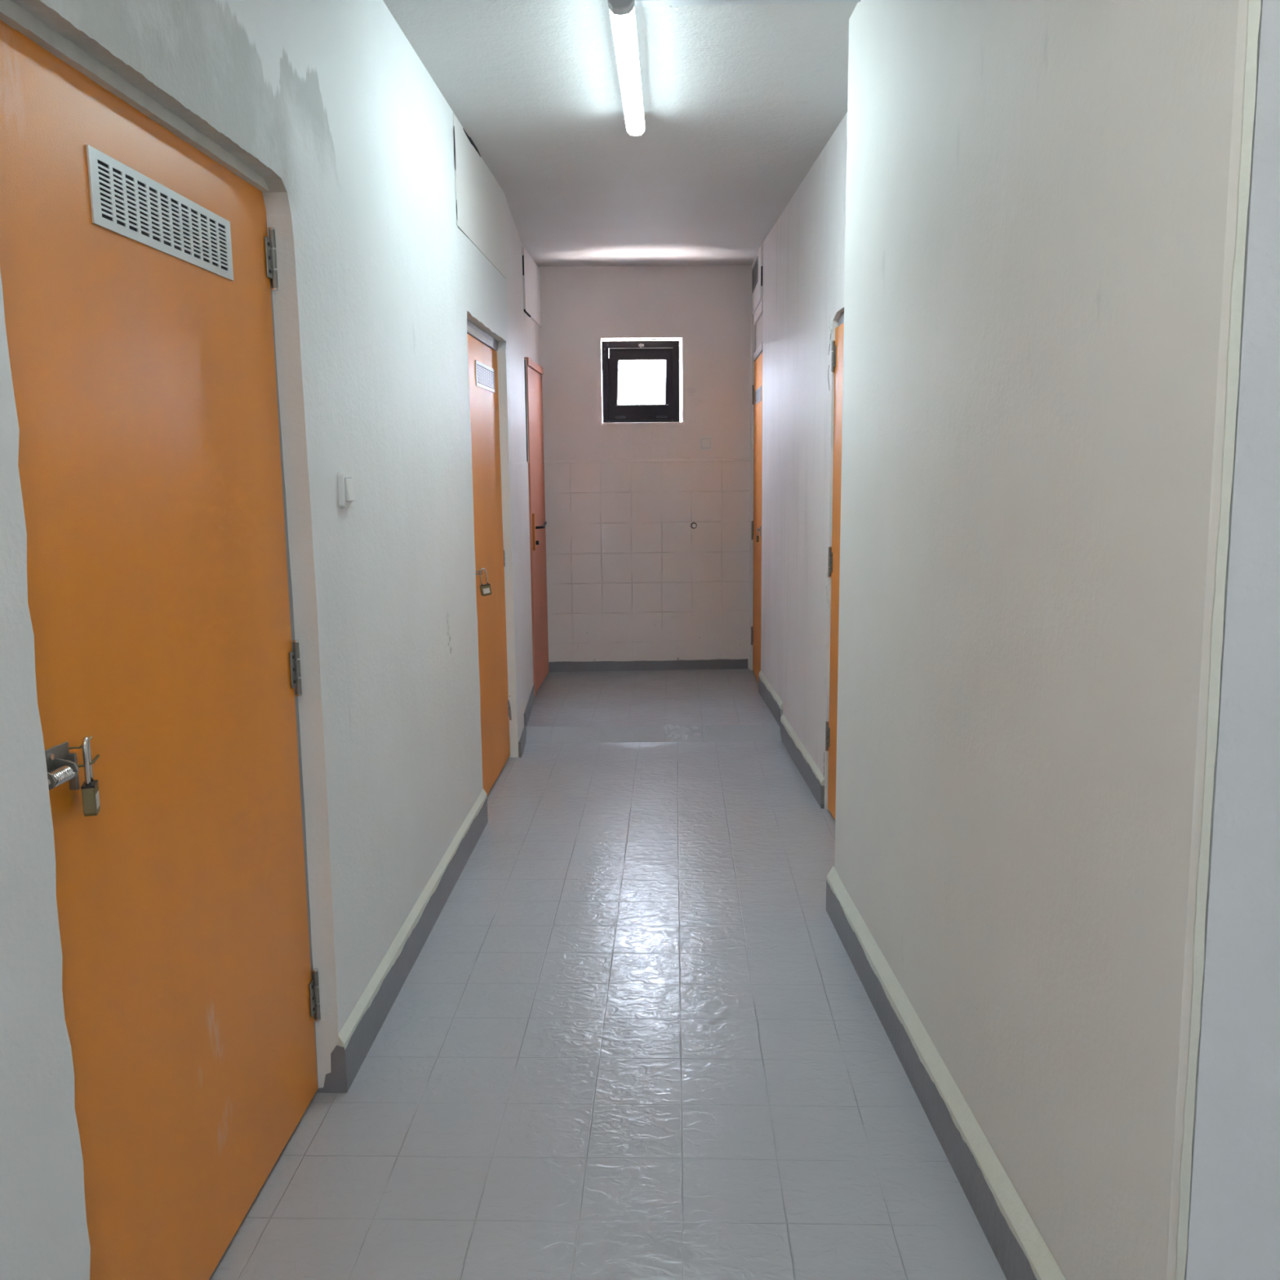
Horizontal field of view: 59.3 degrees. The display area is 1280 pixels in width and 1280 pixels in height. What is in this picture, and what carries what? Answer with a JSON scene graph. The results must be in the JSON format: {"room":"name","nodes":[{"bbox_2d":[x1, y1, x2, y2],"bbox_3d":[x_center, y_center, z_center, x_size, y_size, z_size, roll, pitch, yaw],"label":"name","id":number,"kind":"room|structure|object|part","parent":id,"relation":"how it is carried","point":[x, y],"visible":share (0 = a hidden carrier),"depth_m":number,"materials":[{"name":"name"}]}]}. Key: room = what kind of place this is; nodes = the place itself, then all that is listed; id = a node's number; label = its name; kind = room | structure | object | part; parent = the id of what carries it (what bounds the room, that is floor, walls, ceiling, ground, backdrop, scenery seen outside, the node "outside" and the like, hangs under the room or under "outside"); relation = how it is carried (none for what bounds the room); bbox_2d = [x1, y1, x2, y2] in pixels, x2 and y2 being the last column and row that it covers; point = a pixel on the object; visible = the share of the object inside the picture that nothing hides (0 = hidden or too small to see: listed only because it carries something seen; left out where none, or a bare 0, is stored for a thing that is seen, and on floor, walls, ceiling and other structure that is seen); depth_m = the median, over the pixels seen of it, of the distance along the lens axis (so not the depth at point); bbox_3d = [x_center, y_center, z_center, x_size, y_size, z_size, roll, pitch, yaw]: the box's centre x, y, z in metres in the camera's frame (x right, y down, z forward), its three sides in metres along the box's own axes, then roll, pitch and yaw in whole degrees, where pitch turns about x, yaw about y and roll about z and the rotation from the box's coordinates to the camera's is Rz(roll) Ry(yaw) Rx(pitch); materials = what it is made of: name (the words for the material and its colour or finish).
{"room":"corridor","nodes":[
{"label":"corridor","id":0,"kind":"room"},
{"bbox_2d":[0,0,542,1279],"bbox_3d":[-0.827,-0.169,1.898,0.229,2.743,11.250,0,9,2],"label":"wall","id":1,"kind":"structure","parent":0,"point":[388,219],"depth_m":2.68,"materials":[{"name":"white paint"}]},
{"bbox_2d":[0,0,320,1279],"bbox_3d":[-0.782,0.139,1.952,0.074,2.018,1.086,0,9,1],"label":"door","id":2,"kind":"structure","parent":1,"relation":"in","point":[138,258],"depth_m":1.82,"materials":[{"name":"orange laminate"}]},
{"bbox_2d":[80,736,100,816],"bbox_3d":[-0.764,0.188,1.560,0.017,0.110,0.034,-3,9,-17],"label":"padlock","id":3,"kind":"object","parent":2,"relation":"attached to","point":[90,788],"visible":1,"depth_m":1.55,"materials":[{"name":"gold metal"}]},
{"bbox_3d":[-0.756,0.223,1.569,0.001,0.021,0.022,-3,9,-17],"label":"label plate","id":4,"kind":"part","parent":3,"relation":"part of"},
{"bbox_2d":[85,144,233,280],"bbox_3d":[-0.779,-0.693,1.867,0.003,0.107,0.518,0,9,2],"label":"vent grille","id":5,"kind":"object","parent":2,"relation":"attached to","point":[129,205],"depth_m":1.81,"materials":[{"name":"metal"}]},
{"bbox_3d":[-0.764,-0.786,2.315,0.004,0.080,0.026,0,9,2],"label":"hinge plate","id":6,"kind":"part","parent":2,"relation":"part of","materials":[{"name":"metal"}]},
{"bbox_3d":[-0.755,0.064,2.448,0.004,0.080,0.026,0,9,2],"label":"hinge plate","id":7,"kind":"part","parent":2,"relation":"part of","materials":[{"name":"metal"}]},
{"bbox_3d":[-0.747,0.817,2.566,0.004,0.080,0.026,0,9,2],"label":"hinge plate","id":8,"kind":"part","parent":2,"relation":"part of","materials":[{"name":"metal"}]},
{"bbox_2d":[337,471,355,507],"bbox_3d":[-0.692,-0.356,2.664,0.022,0.082,0.082,0,9,2],"label":"light switch","id":9,"kind":"object","parent":1,"relation":"attached to","point":[346,494],"visible":1,"depth_m":2.64,"materials":[{"name":"white plastic"}]},
{"bbox_3d":[-0.689,-0.356,2.664,0.002,0.057,0.057,0,9,2],"label":"frame","id":10,"kind":"part","parent":9,"relation":"part of","materials":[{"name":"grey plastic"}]},
{"bbox_2d":[337,789,488,1092],"bbox_3d":[-0.752,1.302,0.584,0.015,0.142,8.103,0,9,2],"label":"baseboard","id":11,"kind":"structure","parent":1,"relation":"attached to","point":[359,1032],"depth_m":3.20,"materials":[{"name":"grey tile"}]},
{"bbox_3d":[-0.647,-1.786,4.641,0.003,0.385,1.200,0,9,2],"label":"panel","id":12,"kind":"part","parent":1,"relation":"part of","materials":[{"name":"white paint"}]},
{"bbox_2d":[466,320,511,795],"bbox_3d":[-0.679,-0.327,4.932,0.086,2.012,1.061,0,9,2],"label":"door","id":13,"kind":"structure","parent":1,"relation":"in","point":[495,710],"depth_m":5.00,"materials":[{"name":"orange laminate"}]},
{"bbox_2d":[475,360,494,392],"bbox_3d":[-0.675,-1.149,4.921,0.003,0.104,0.485,0,9,2],"label":"vent grille","id":14,"kind":"object","parent":13,"relation":"attached to","point":[484,370],"depth_m":4.88,"materials":[{"name":"grey metal"}]},
{"bbox_2d":[479,568,491,595],"bbox_3d":[-0.638,-0.239,4.632,0.050,0.115,0.018,-5,10,-26],"label":"padlock","id":15,"kind":"object","parent":13,"relation":"hanging from","point":[485,589],"visible":1,"depth_m":4.63,"materials":[{"name":"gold metal"}]},
{"bbox_3d":[-0.632,-0.203,4.631,0.030,0.025,0.001,-5,10,-26],"label":"label plate","id":16,"kind":"part","parent":15,"relation":"part of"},
{"bbox_3d":[-0.646,0.337,5.545,0.004,0.080,0.026,0,9,2],"label":"hinge plate","id":17,"kind":"part","parent":13,"relation":"part of","materials":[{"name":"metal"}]},
{"bbox_2d":[518,684,534,757],"bbox_3d":[-0.617,0.425,6.180,0.016,0.137,1.188,-1,9,-2],"label":"baseboard","id":18,"kind":"structure","parent":1,"relation":"attached to","point":[522,742],"depth_m":5.96,"materials":[{"name":"grey paint"}]},
{"bbox_3d":[-0.661,-2.129,6.833,0.030,0.353,0.805,0,9,2],"label":"panel","id":19,"kind":"part","parent":1,"relation":"part of","materials":[{"name":"white paint"}]},
{"bbox_2d":[524,357,548,696],"bbox_3d":[-0.606,-0.702,6.992,0.086,1.992,0.730,0,9,2],"label":"door","id":20,"kind":"structure","parent":1,"relation":"in","point":[533,371],"depth_m":6.90,"materials":[{"name":"paint"}]},
{"bbox_3d":[-0.630,-0.642,6.686,0.016,0.220,0.035,0,9,2],"label":"lock plate","id":21,"kind":"part","parent":20,"relation":"part of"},
{"bbox_3d":[-0.587,-0.689,6.773,0.055,0.039,0.190,3,9,19],"label":"lever handle","id":22,"kind":"part","parent":20,"relation":"part of","materials":[{"name":"black metal"}]},
{"bbox_2d":[208,741,1006,1279],"bbox_3d":[1.271,1.316,1.206,4.450,0.120,9.550,0,9,2],"label":"floor","id":23,"kind":"structure","parent":0,"point":[636,1035],"depth_m":2.66,"materials":[{"name":"grey tile"}]},
{"bbox_2d":[382,0,857,266],"bbox_3d":[1.198,-1.626,1.784,4.700,0.164,11.700,0,9,2],"label":"ceiling","id":24,"kind":"structure","parent":0,"point":[741,101],"depth_m":4.07,"materials":[{"name":"white paint"}]},
{"bbox_2d":[607,0,644,136],"bbox_3d":[-0.034,-1.770,3.475,0.070,0.080,1.200,0,9,2],"label":"ceiling light","id":25,"kind":"object","parent":24,"relation":"attached to","point":[622,12],"visible":1,"depth_m":3.33,"materials":[{"name":"grey plastic"}]},
{"bbox_2d":[634,7,644,124],"bbox_3d":[-0.032,-1.779,3.514,0.067,0.039,1.110,0,9,2],"label":"diffuser","id":26,"kind":"object","parent":25,"relation":"attached to","point":[641,112],"depth_m":3.51,"materials":[{"name":"white plastic"}]},
{"bbox_2d":[635,0,860,6],"bbox_3d":[0.293,-1.739,3.049,0.612,0.016,0.040,0,9,1],"label":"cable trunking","id":27,"kind":"object","parent":24,"relation":"attached to","point":[637,2],"visible":1,"depth_m":3.05,"materials":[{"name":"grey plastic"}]},
{"bbox_2d":[538,265,751,668],"bbox_3d":[0.018,-1.047,7.546,1.738,2.810,0.270,-1,9,-2],"label":"wall","id":28,"kind":"structure","parent":0,"point":[629,578],"depth_m":7.41,"materials":[{"name":"white tile"}]},
{"bbox_2d":[600,340,684,426],"bbox_3d":[0.013,-1.688,7.397,0.545,0.552,0.178,-1,9,-2],"label":"window","id":29,"kind":"structure","parent":28,"relation":"in","point":[668,413],"depth_m":7.43,"materials":[{"name":"metal"}]},
{"bbox_3d":[0.018,-1.696,7.454,0.470,0.468,0.063,-1,9,-2],"label":"sash","id":30,"kind":"part","parent":29,"relation":"part of","materials":[{"name":"black metal"}]},
{"bbox_3d":[0.017,-1.421,7.408,0.545,0.021,0.117,-1,9,-2],"label":"sill","id":31,"kind":"part","parent":29,"relation":"part of","materials":[{"name":"white paint"}]},
{"bbox_2d":[548,658,747,671],"bbox_3d":[0.053,0.170,7.596,1.355,0.068,0.013,-1,9,-2],"label":"baseboard","id":32,"kind":"structure","parent":28,"relation":"attached to","point":[718,664],"depth_m":7.59,"materials":[{"name":"grey tile"}]},
{"bbox_2d":[690,522,697,528],"bbox_3d":[0.356,-0.757,7.449,0.042,0.042,0.038,0,9,2],"label":"pipe stub","id":33,"kind":"object","parent":28,"relation":"attached to","point":[693,525],"visible":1,"depth_m":7.44,"materials":[{"name":"black metal"}]},
{"bbox_2d":[699,436,712,450],"bbox_3d":[0.433,-1.290,7.382,0.086,0.090,0.022,-1,9,-2],"label":"light switch","id":34,"kind":"object","parent":28,"relation":"attached to","point":[705,442],"visible":1,"depth_m":7.38,"materials":[{"name":"white plastic"}]},
{"bbox_2d":[525,668,781,742],"bbox_3d":[0.222,0.381,6.951,2.000,0.168,2.177,0,9,2],"label":"floor","id":35,"kind":"structure","parent":0,"point":[686,705],"depth_m":6.42,"materials":[{"name":"grey tile"}]},
{"bbox_2d":[749,241,763,670],"bbox_3d":[0.819,-1.024,7.089,0.200,2.690,0.872,0,9,2],"label":"wall","id":36,"kind":"structure","parent":0,"point":[757,294],"depth_m":7.27,"materials":[{"name":"white paint"}]},
{"bbox_2d":[751,256,758,293],"bbox_3d":[0.706,-2.245,6.927,0.007,0.143,0.460,0,9,2],"label":"air vent","id":37,"kind":"object","parent":36,"relation":"in","point":[755,269],"visible":1,"depth_m":6.89,"materials":[{"name":"grey metal"}]},
{"bbox_2d":[751,298,763,682],"bbox_3d":[0.754,-0.885,7.036,0.078,2.312,0.705,0,9,2],"label":"door","id":38,"kind":"structure","parent":36,"relation":"in","point":[757,388],"depth_m":7.03,"materials":[{"name":"orange laminate"}]},
{"bbox_2d":[755,527,759,542],"bbox_3d":[0.705,-0.632,6.750,0.014,0.088,0.027,0,9,2],"label":"padlock","id":39,"kind":"object","parent":38,"relation":"attached to","point":[757,536],"visible":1,"depth_m":6.74,"materials":[{"name":"gold metal"}]},
{"bbox_2d":[755,386,761,404],"bbox_3d":[0.723,-1.495,6.883,0.003,0.085,0.500,0,9,2],"label":"vent grille","id":40,"kind":"object","parent":38,"relation":"attached to","point":[757,388],"depth_m":6.87,"materials":[{"name":"grey metal"}]},
{"bbox_2d":[760,111,847,809],"bbox_3d":[0.849,-0.675,5.022,0.206,2.740,3.334,-1,9,-1],"label":"wall","id":41,"kind":"structure","parent":0,"point":[804,250],"depth_m":5.16,"materials":[{"name":"white paint"}]},
{"bbox_2d":[758,670,824,808],"bbox_3d":[0.747,0.445,5.779,0.014,0.194,2.162,-1,9,-1],"label":"baseboard","id":42,"kind":"structure","parent":41,"relation":"attached to","point":[806,765],"depth_m":5.46,"materials":[{"name":"grey paint"}]},
{"bbox_2d":[825,311,844,819],"bbox_3d":[0.816,-0.199,4.037,0.095,2.004,1.041,-1,9,-1],"label":"door","id":43,"kind":"structure","parent":41,"relation":"in","point":[837,358],"depth_m":4.45,"materials":[{"name":"orange laminate"}]},
{"bbox_3d":[0.777,0.399,4.631,0.004,0.080,0.026,-1,9,-1],"label":"hinge plate","id":44,"kind":"part","parent":43,"relation":"part of","materials":[{"name":"metal"}]},
{"bbox_3d":[0.770,-0.312,4.519,0.004,0.080,0.026,-1,9,-1],"label":"hinge plate","id":45,"kind":"part","parent":43,"relation":"part of","materials":[{"name":"metal"}]},
{"bbox_3d":[0.761,-1.108,4.394,0.004,0.080,0.026,-1,9,-1],"label":"hinge plate","id":46,"kind":"part","parent":43,"relation":"part of","materials":[{"name":"metal"}]},
{"bbox_2d":[834,0,1279,1279],"bbox_3d":[2.026,-0.289,2.317,2.894,2.690,2.161,0,9,2],"label":"wall","id":47,"kind":"structure","parent":0,"point":[1042,195],"depth_m":1.71,"materials":[{"name":"white paint"}]},
{"bbox_2d":[826,866,1066,1279],"bbox_3d":[0.645,0.971,2.578,0.022,0.150,2.164,-1,9,-2],"label":"baseboard","id":48,"kind":"structure","parent":47,"relation":"attached to","point":[1019,1248],"depth_m":2.35,"materials":[{"name":"grey paint"}]},
{"bbox_2d":[1174,0,1261,1279],"bbox_3d":[0.673,-0.115,1.301,0.042,2.690,0.020,0,9,2],"label":"trim","id":49,"kind":"structure","parent":47,"relation":"attached to","point":[1253,14],"depth_m":1.31,"materials":[{"name":"beige paint"}]}
]}

